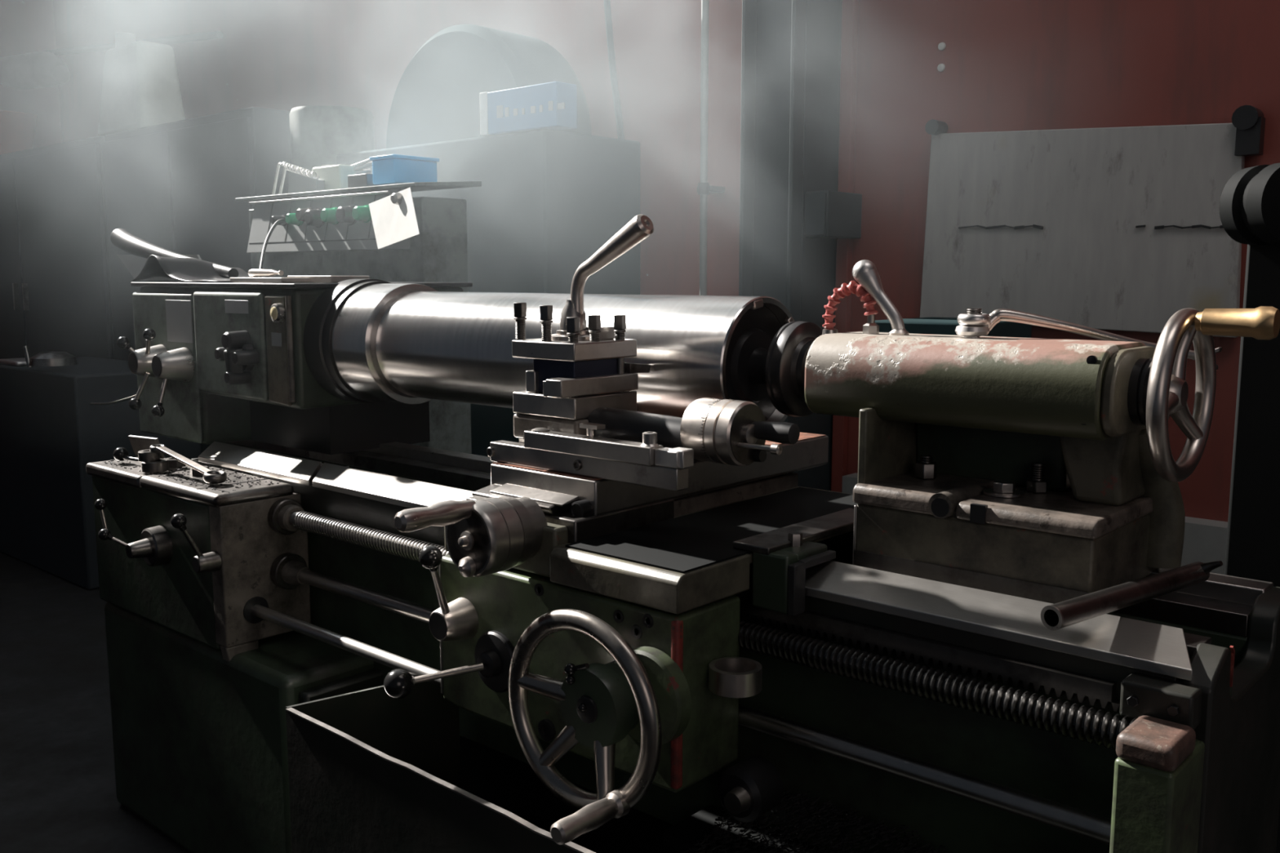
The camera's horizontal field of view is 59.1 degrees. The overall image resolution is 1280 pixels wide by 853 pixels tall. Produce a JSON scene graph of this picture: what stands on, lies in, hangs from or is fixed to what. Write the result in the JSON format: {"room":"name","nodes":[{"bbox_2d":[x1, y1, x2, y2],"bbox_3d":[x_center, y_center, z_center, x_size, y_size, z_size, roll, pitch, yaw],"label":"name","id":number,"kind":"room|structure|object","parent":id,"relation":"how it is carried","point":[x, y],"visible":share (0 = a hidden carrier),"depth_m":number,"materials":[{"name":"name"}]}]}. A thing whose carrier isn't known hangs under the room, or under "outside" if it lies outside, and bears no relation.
{"room":"metal workshop","nodes":[
{"label":"metal workshop","id":0,"kind":"room"},
{"bbox_2d":[0,0,62,148],"bbox_3d":[-6.004,-4.946,4.863,0.250,11.000,6.200,7,10,41],"label":"wall","id":1,"kind":"structure","parent":0,"point":[26,26],"depth_m":7.34,"materials":[{"name":"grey paint"}]},
{"bbox_2d":[43,30,223,55],"bbox_3d":[-3.382,-2.316,6.939,3.165,0.287,0.039,7,10,41],"label":"pipe","id":2,"kind":"object","parent":1,"relation":"attached to","point":[218,34],"visible":0.61,"depth_m":6.31,"materials":[{"name":"grey metal"}]},
{"bbox_2d":[0,551,191,852],"bbox_3d":[-1.368,0.588,5.357,19.000,0.100,12.000,7,10,41],"label":"floor","id":3,"kind":"structure","parent":0,"point":[58,794],"depth_m":3.12,"materials":[{"name":"concrete"}]},
{"bbox_2d":[0,135,115,359],"bbox_3d":[-3.324,-0.600,6.586,2.150,1.930,0.545,7,10,41],"label":"storage cabinet","id":4,"kind":"object","parent":3,"relation":"on","point":[55,289],"visible":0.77,"depth_m":6.03,"materials":[{"name":"metal"}]},
{"bbox_2d":[0,110,37,154],"bbox_3d":[-3.917,-1.767,6.925,0.410,0.290,0.410,7,10,41],"label":"bucket","id":5,"kind":"object","parent":4,"relation":"on","point":[17,129],"visible":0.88,"depth_m":6.82,"materials":[{"name":"plastic"}]},
{"bbox_2d":[0,51,70,88],"bbox_3d":[-3.650,-2.117,6.707,1.036,0.262,0.200,7,10,41],"label":"cloth sack","id":6,"kind":"object","parent":5,"relation":"on","point":[36,69],"visible":1,"depth_m":6.46,"materials":[{"name":"grey fabric"}]},
{"bbox_2d":[0,346,200,590],"bbox_3d":[-2.437,0.115,4.944,1.067,0.947,0.540,7,10,41],"label":"workbench","id":7,"kind":"object","parent":3,"relation":"on","point":[50,428],"visible":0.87,"depth_m":4.60,"materials":[{"name":"metal"}]},
{"bbox_2d":[102,106,291,453],"bbox_3d":[-1.960,-0.440,5.383,1.400,1.930,0.545,7,10,41],"label":"storage cabinet","id":8,"kind":"object","parent":3,"relation":"on","point":[174,186],"visible":0.23,"depth_m":5.00,"materials":[{"name":"metal"}]},
{"bbox_2d":[97,31,185,136],"bbox_3d":[-2.472,-1.694,5.571,0.493,0.504,0.236,7,10,41],"label":"canister","id":9,"kind":"object","parent":8,"relation":"on","point":[140,85],"visible":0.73,"depth_m":5.44,"materials":[{"name":"beige plastic"}]},
{"bbox_2d":[288,105,374,175],"bbox_3d":[-1.280,-0.359,4.814,0.360,1.920,0.360,7,10,41],"label":"drum","id":10,"kind":"object","parent":3,"relation":"on","point":[318,134],"visible":0.19,"depth_m":4.55,"materials":[{"name":"grey paint"}]},
{"bbox_2d":[235,181,481,453],"bbox_3d":[-0.910,0.013,3.569,0.960,1.513,0.286,7,10,41],"label":"cabinet","id":11,"kind":"object","parent":3,"relation":"on","point":[325,233],"visible":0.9,"depth_m":3.29,"materials":[{"name":"grey metal"}]},
{"bbox_2d":[258,216,286,277],"bbox_3d":[-1.103,-0.535,3.366,0.035,0.201,0.342,0,8,-2],"label":"power cord","id":12,"kind":"object","parent":11,"relation":"attached to","point":[282,220],"visible":0.88,"depth_m":3.38,"materials":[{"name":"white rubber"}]},
{"bbox_2d":[270,214,287,226],"bbox_3d":[-1.124,-0.641,3.510,0.034,0.034,0.044,7,10,41],"label":"socket","id":13,"kind":"object","parent":11,"relation":"attached to","point":[273,219],"depth_m":3.50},
{"bbox_2d":[271,161,324,195],"bbox_3d":[-1.122,-0.809,3.678,0.268,0.111,0.043,7,10,41],"label":"desk calendar","id":14,"kind":"object","parent":11,"relation":"on","point":[299,181],"visible":0.98,"depth_m":3.65,"materials":[{"name":"paper"}]},
{"bbox_2d":[295,207,312,221],"bbox_3d":[-1.014,-0.639,3.412,0.046,0.046,0.044,7,10,41],"label":"switch","id":15,"kind":"object","parent":11,"relation":"attached to","point":[300,214],"depth_m":3.39,"materials":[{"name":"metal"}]},
{"bbox_2d":[303,208,324,227],"bbox_3d":[-0.977,-0.625,3.380,0.060,0.060,0.044,7,10,41],"label":"switch","id":16,"kind":"object","parent":11,"relation":"attached to","point":[312,217],"depth_m":3.37,"materials":[{"name":"grey plastic"}]},
{"bbox_2d":[312,164,362,190],"bbox_3d":[-0.977,-0.799,3.640,0.165,0.093,0.090,7,10,41],"label":"metal tin","id":17,"kind":"object","parent":11,"relation":"on","point":[334,176],"visible":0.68,"depth_m":3.58,"materials":[{"name":"grey metal"}]},
{"bbox_2d":[335,204,356,225],"bbox_3d":[-0.852,-0.613,3.270,0.060,0.060,0.044,7,10,41],"label":"switch","id":18,"kind":"object","parent":11,"relation":"attached to","point":[344,215],"depth_m":3.26,"materials":[{"name":"grey plastic"}]},
{"bbox_2d":[347,158,377,187],"bbox_3d":[-0.862,-0.793,3.514,0.104,0.108,0.226,-3,8,-23],"label":"boxes","id":19,"kind":"object","parent":11,"relation":"on","point":[362,178],"visible":0.63,"depth_m":3.46,"materials":[{"name":"cardboard"}]},
{"bbox_2d":[368,186,419,248],"bbox_3d":[-0.651,-0.552,3.006,0.050,0.156,0.400,-5,9,-35],"label":"paper note","id":20,"kind":"object","parent":11,"relation":"attached to","point":[393,216],"visible":1,"depth_m":2.98,"materials":[{"name":"paper"}]},
{"bbox_2d":[369,154,439,185],"bbox_3d":[-0.710,-0.771,3.410,0.120,0.082,0.170,7,10,41],"label":"box","id":21,"kind":"object","parent":11,"relation":"on","point":[390,169],"visible":0.9,"depth_m":3.36,"materials":[{"name":"plastic"}]},
{"bbox_2d":[336,23,640,457],"bbox_3d":[-0.622,-0.409,4.325,1.200,2.150,0.540,7,10,41],"label":"machine","id":22,"kind":"object","parent":3,"relation":"on","point":[546,201],"visible":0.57,"depth_m":3.96,"materials":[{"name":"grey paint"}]},
{"bbox_2d":[479,80,577,135],"bbox_3d":[-0.365,-1.061,3.780,0.412,0.142,0.097,7,10,41],"label":"carton","id":23,"kind":"object","parent":22,"relation":"on","point":[553,105],"visible":0.88,"depth_m":3.72,"materials":[{"name":"cardboard"}]},
{"bbox_2d":[604,0,624,139],"bbox_3d":[-0.093,-1.245,4.103,0.129,0.976,0.024,7,10,41],"label":"hanging cable","id":24,"kind":"object","parent":22,"relation":"attached to","point":[607,9],"visible":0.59,"depth_m":4.09,"materials":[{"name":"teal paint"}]},
{"bbox_2d":[104,439,1279,852],"bbox_3d":[-0.271,0.528,2.193,2.598,0.857,0.656,7,10,41],"label":"bed","id":25,"kind":"object","parent":3,"relation":"on","point":[200,738],"visible":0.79,"depth_m":1.51,"materials":[{"name":"metal"}]},
{"bbox_2d":[85,447,311,662],"bbox_3d":[-1.009,0.274,2.435,0.612,0.415,0.314,7,10,41],"label":"feed gearbox","id":26,"kind":"object","parent":25,"relation":"attached to","point":[186,559],"depth_m":2.31,"materials":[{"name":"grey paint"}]},
{"bbox_2d":[128,435,164,458],"bbox_3d":[-1.160,0.048,2.653,0.104,0.050,0.020,4,9,30],"label":"block","id":27,"kind":"object","parent":26,"relation":"on","point":[138,443],"visible":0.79,"depth_m":2.65,"materials":[{"name":"metal"}]},
{"bbox_2d":[140,458,168,472],"bbox_3d":[-1.051,0.085,2.446,0.056,0.022,0.056,7,10,41],"label":"nut","id":28,"kind":"object","parent":26,"relation":"on","point":[162,464],"visible":0.94,"depth_m":2.42,"materials":[{"name":"metal"}]},
{"bbox_2d":[137,449,159,461],"bbox_3d":[-1.067,0.063,2.452,0.044,0.020,0.044,7,10,41],"label":"nut","id":29,"kind":"object","parent":28,"relation":"on","point":[144,455],"visible":0.79,"depth_m":2.44,"materials":[{"name":"metal"}]},
{"bbox_2d":[165,457,185,467],"bbox_3d":[-1.030,0.080,2.498,0.046,0.018,0.046,7,10,41],"label":"nut","id":30,"kind":"object","parent":26,"relation":"on","point":[173,463],"visible":0.5,"depth_m":2.48,"materials":[{"name":"metal"}]},
{"bbox_2d":[149,444,226,484],"bbox_3d":[-0.946,0.077,2.357,0.278,0.054,0.046,7,10,41],"label":"wrench","id":31,"kind":"object","parent":26,"relation":"on","point":[214,477],"visible":1,"depth_m":2.32,"materials":[{"name":"metal"}]},
{"bbox_2d":[104,456,280,492],"bbox_3d":[-0.976,0.097,2.436,0.551,0.004,0.144,7,10,41],"label":"crumbs","id":32,"kind":"object","parent":26,"relation":"on","point":[111,463],"visible":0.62,"depth_m":2.37,"materials":[{"name":"metal"}]},
{"bbox_2d":[190,466,208,475],"bbox_3d":[-0.935,0.094,2.398,0.039,0.016,0.039,7,10,41],"label":"nut","id":33,"kind":"object","parent":26,"relation":"on","point":[193,472],"visible":0.41,"depth_m":2.38,"materials":[{"name":"metal"}]},
{"bbox_2d":[243,596,440,686],"bbox_3d":[-0.507,0.398,2.028,0.760,0.054,0.054,7,10,41],"label":"rod","id":34,"kind":"object","parent":26,"relation":"attached to","point":[256,609],"visible":0.81,"depth_m":2.07,"materials":[{"name":"metal"}]},
{"bbox_2d":[116,275,472,454],"bbox_3d":[-0.848,-0.164,2.741,0.833,0.402,0.574,7,10,41],"label":"headstock","id":35,"kind":"object","parent":25,"relation":"on","point":[220,362],"depth_m":2.60,"materials":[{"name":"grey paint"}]},
{"bbox_2d":[89,394,136,404],"bbox_3d":[-1.391,-0.076,2.994,0.317,0.062,0.015,6,10,39],"label":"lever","id":36,"kind":"object","parent":35,"relation":"attached to","point":[134,396],"visible":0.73,"depth_m":3.00,"materials":[{"name":"metal"}]},
{"bbox_2d":[129,254,252,281],"bbox_3d":[-1.058,-0.393,2.801,0.448,0.066,0.221,7,10,41],"label":"rag","id":37,"kind":"object","parent":35,"relation":"on","point":[186,269],"visible":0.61,"depth_m":2.81,"materials":[{"name":"grey fabric"}]},
{"bbox_2d":[110,228,238,278],"bbox_3d":[-1.278,-0.477,3.083,0.764,0.148,0.058,7,11,44],"label":"bar","id":38,"kind":"object","parent":37,"relation":"on","point":[122,238],"visible":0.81,"depth_m":3.16,"materials":[{"name":"silver metal"}]},
{"bbox_2d":[117,254,201,280],"bbox_3d":[-1.430,-0.478,3.377,0.586,0.080,0.006,7,10,41],"label":"guard","id":39,"kind":"object","parent":38,"relation":"on","point":[135,264],"visible":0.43,"depth_m":3.48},
{"bbox_2d":[230,277,310,283],"bbox_3d":[-0.832,-0.332,2.559,0.221,0.012,0.090,7,10,41],"label":"steel plate","id":40,"kind":"object","parent":35,"relation":"on","point":[259,280],"visible":0.78,"depth_m":2.50,"materials":[{"name":"silver metal"}]},
{"bbox_2d":[248,268,284,277],"bbox_3d":[-0.853,-0.350,2.576,0.130,0.020,0.020,7,10,41],"label":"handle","id":41,"kind":"object","parent":40,"relation":"on","point":[254,273],"visible":1,"depth_m":2.57,"materials":[{"name":"metal"}]},
{"bbox_2d":[331,283,795,422],"bbox_3d":[-0.172,-0.137,2.094,1.036,0.252,0.252,7,10,41],"label":"metal cylinder workpiece","id":42,"kind":"object","parent":35,"relation":"attached to","point":[400,343],"visible":0.65,"depth_m":2.02,"materials":[{"name":"silver metal"}]},
{"bbox_2d":[285,681,595,852],"bbox_3d":[0.058,0.667,1.480,1.346,0.370,0.344,7,10,41],"label":"tray","id":43,"kind":"object","parent":25,"relation":"attached to","point":[371,771],"visible":0.94,"depth_m":1.69,"materials":[{"name":"metal"}]},
{"bbox_2d":[383,472,857,844],"bbox_3d":[0.031,0.281,1.703,0.552,0.415,0.812,7,10,41],"label":"carriage","id":44,"kind":"object","parent":25,"relation":"on","point":[611,640],"visible":0.99,"depth_m":1.50,"materials":[{"name":"green paint"}]},
{"bbox_2d":[471,432,828,517],"bbox_3d":[0.041,0.069,1.875,0.226,0.065,0.651,7,10,41],"label":"slide","id":45,"kind":"object","parent":44,"relation":"on","point":[555,492],"visible":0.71,"depth_m":1.69,"materials":[{"name":"metal"}]},
{"bbox_2d":[486,440,688,491],"bbox_3d":[-0.086,0.054,1.633,0.381,0.030,0.030,7,10,41],"label":"bar","id":46,"kind":"object","parent":45,"relation":"on","point":[502,451],"visible":0.99,"depth_m":1.60,"materials":[{"name":"metal"}]},
{"bbox_2d":[524,422,693,468],"bbox_3d":[-0.045,0.021,1.601,0.298,0.044,0.052,7,10,41],"label":"bar","id":47,"kind":"object","parent":46,"relation":"on","point":[648,452],"visible":1,"depth_m":1.57,"materials":[{"name":"metal"}]},
{"bbox_2d":[513,397,799,466],"bbox_3d":[0.028,0.007,1.651,0.484,0.118,0.149,7,10,41],"label":"slide","id":48,"kind":"object","parent":45,"relation":"on","point":[730,432],"visible":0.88,"depth_m":1.53,"materials":[{"name":"metal"}]},
{"bbox_2d":[511,213,653,419],"bbox_3d":[-0.069,-0.166,1.708,0.224,0.299,0.139,7,10,41],"label":"post","id":49,"kind":"object","parent":48,"relation":"on","point":[577,349],"visible":0.99,"depth_m":1.70,"materials":[{"name":"metal"}]},
{"bbox_2d":[525,369,538,393],"bbox_3d":[-0.156,-0.070,1.734,0.021,0.034,0.035,7,10,41],"label":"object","id":50,"kind":"object","parent":49,"relation":"on","point":[531,376],"visible":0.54,"depth_m":1.72,"materials":[{"name":"metal"}]},
{"bbox_2d":[551,329,589,341],"bbox_3d":[-0.103,-0.142,1.741,0.076,0.016,0.076,7,10,41],"label":"washer","id":51,"kind":"object","parent":49,"relation":"in","point":[561,335],"depth_m":1.71,"materials":[{"name":"metal"}]},
{"bbox_2d":[542,362,651,398],"bbox_3d":[-0.061,-0.073,1.714,0.038,0.042,0.203,7,10,41],"label":"tool","id":52,"kind":"object","parent":49,"relation":"attached to","point":[561,387],"visible":0.89,"depth_m":1.68,"materials":[{"name":"metal"}]},
{"bbox_2d":[708,657,762,697],"bbox_3d":[0.122,0.322,1.449,0.068,0.030,0.068,7,10,41],"label":"cup","id":53,"kind":"object","parent":44,"relation":"on","point":[728,677],"depth_m":1.43,"materials":[{"name":"metal"}]},
{"bbox_2d":[270,552,1111,845],"bbox_3d":[-0.099,0.366,1.751,1.670,0.072,0.072,7,10,41],"label":"rod","id":54,"kind":"object","parent":25,"relation":"attached to","point":[289,571],"visible":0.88,"depth_m":1.40,"materials":[{"name":"metal"}]},
{"bbox_2d":[267,497,1136,750],"bbox_3d":[-0.100,0.254,1.737,1.663,0.072,0.072,7,10,41],"label":"screw","id":55,"kind":"object","parent":25,"relation":"attached to","point":[286,516],"visible":0.58,"depth_m":1.37,"materials":[{"name":"metal"}]},
{"bbox_2d":[680,790,945,852],"bbox_3d":[0.253,0.554,1.393,0.484,0.091,0.194,7,10,41],"label":"metal swarf","id":56,"kind":"object","parent":25,"relation":"on","point":[882,830],"visible":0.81,"depth_m":1.50,"materials":[{"name":"silver metal"}]},
{"bbox_2d":[804,259,1279,604],"bbox_3d":[0.499,-0.014,1.516,0.630,0.420,0.273,7,10,41],"label":"tailstock","id":57,"kind":"object","parent":25,"relation":"on","point":[1042,469],"visible":0.98,"depth_m":1.44,"materials":[{"name":"green metal"}]},
{"bbox_2d":[764,320,822,417],"bbox_3d":[0.245,-0.088,1.726,0.077,0.146,0.146,7,10,41],"label":"live center","id":58,"kind":"object","parent":57,"relation":"attached to","point":[788,351],"visible":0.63,"depth_m":1.68,"materials":[{"name":"grey metal"}]},
{"bbox_2d":[822,280,879,334],"bbox_3d":[0.309,-0.174,1.657,0.093,0.081,0.024,7,10,41],"label":"hose","id":59,"kind":"object","parent":57,"relation":"on","point":[870,327],"visible":0.99,"depth_m":1.65,"materials":[{"name":"red plastic"}]},
{"bbox_2d":[982,488,1024,497],"bbox_3d":[0.481,0.087,1.491,0.052,0.003,0.052,7,10,41],"label":"washer","id":60,"kind":"object","parent":57,"relation":"in","point":[987,492],"depth_m":1.48,"materials":[{"name":"metal"}]},
{"bbox_2d":[957,308,1222,369],"bbox_3d":[0.616,-0.118,1.533,0.369,0.084,0.044,0,8,1],"label":"lever","id":61,"kind":"object","parent":57,"relation":"attached to","point":[990,320],"visible":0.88,"depth_m":1.52,"materials":[{"name":"metal"}]},
{"bbox_2d":[1040,560,1222,630],"bbox_3d":[0.572,0.190,1.296,0.296,0.042,0.043,-5,9,-34],"label":"pipe","id":62,"kind":"object","parent":25,"relation":"on","point":[1055,616],"visible":1,"depth_m":1.28,"materials":[{"name":"grey metal"}]},
{"bbox_2d":[1219,162,1279,852],"bbox_3d":[1.456,0.269,1.968,0.770,1.430,0.604,7,10,41],"label":"machine","id":63,"kind":"object","parent":3,"relation":"on","point":[1250,200],"visible":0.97,"depth_m":1.98,"materials":[{"name":"black painted metal"},{"name":"dark grey metal"}]},
{"bbox_2d":[53,0,1279,521],"bbox_3d":[-1.152,-2.467,5.194,19.000,6.000,0.250,7,10,41],"label":"wall","id":64,"kind":"structure","parent":0,"point":[1010,64],"depth_m":3.84,"materials":[{"name":"red paint"}]},
{"bbox_2d":[697,0,724,295],"bbox_3d":[0.241,-2.719,3.675,0.060,4.900,0.100,7,10,41],"label":"conduit pipe","id":65,"kind":"object","parent":64,"relation":"attached to","point":[704,188],"visible":0.79,"depth_m":3.88,"materials":[{"name":"grey metal"}]},
{"bbox_2d":[831,0,858,492],"bbox_3d":[0.658,-2.180,3.419,0.045,5.900,0.030,7,10,41],"label":"pipe","id":66,"kind":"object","parent":64,"relation":"attached to","point":[849,39],"depth_m":3.59,"materials":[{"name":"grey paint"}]},
{"bbox_2d":[937,63,945,71],"bbox_3d":[0.898,-1.071,3.367,0.023,0.023,0.008,7,10,41],"label":"plug","id":67,"kind":"object","parent":64,"relation":"attached to","point":[940,67],"visible":1,"depth_m":3.36,"materials":[{"name":"white plastic"}]},
{"bbox_2d":[937,42,946,50],"bbox_3d":[0.898,-1.132,3.359,0.023,0.023,0.008,7,10,41],"label":"plug","id":68,"kind":"object","parent":64,"relation":"attached to","point":[941,46],"visible":1,"depth_m":3.35,"materials":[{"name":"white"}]},
{"bbox_2d":[842,472,1227,574],"bbox_3d":[1.839,0.590,2.695,3.100,0.600,0.080,7,10,41],"label":"baseboard","id":69,"kind":"structure","parent":64,"relation":"attached to","point":[1205,540],"depth_m":2.94,"materials":[{"name":"grey paint"}]},
{"bbox_2d":[920,104,1265,337],"bbox_3d":[1.201,-0.570,3.126,0.915,0.616,0.060,7,10,41],"label":"board","id":70,"kind":"object","parent":64,"relation":"attached to","point":[1112,228],"visible":0.92,"depth_m":3.10,"materials":[{"name":"grey metal"}]},
{"bbox_2d":[738,0,842,490],"bbox_3d":[0.479,-2.180,3.417,0.200,5.900,0.270,7,10,41],"label":"column","id":71,"kind":"structure","parent":0,"point":[791,49],"depth_m":3.54,"materials":[{"name":"metal"}]},
{"bbox_2d":[804,190,862,239],"bbox_3d":[0.606,-0.664,3.547,0.085,0.140,0.210,7,10,41],"label":"junction box","id":72,"kind":"object","parent":71,"relation":"attached to","point":[828,214],"visible":1,"depth_m":3.48,"materials":[{"name":"paint"}]},
{"bbox_2d":[875,316,1031,337],"bbox_3d":[0.863,0.260,3.207,0.310,1.120,0.375,7,10,41],"label":"base cabinet","id":73,"kind":"object","parent":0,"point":[931,325],"visible":0.06,"depth_m":3.03,"materials":[{"name":"metal"}]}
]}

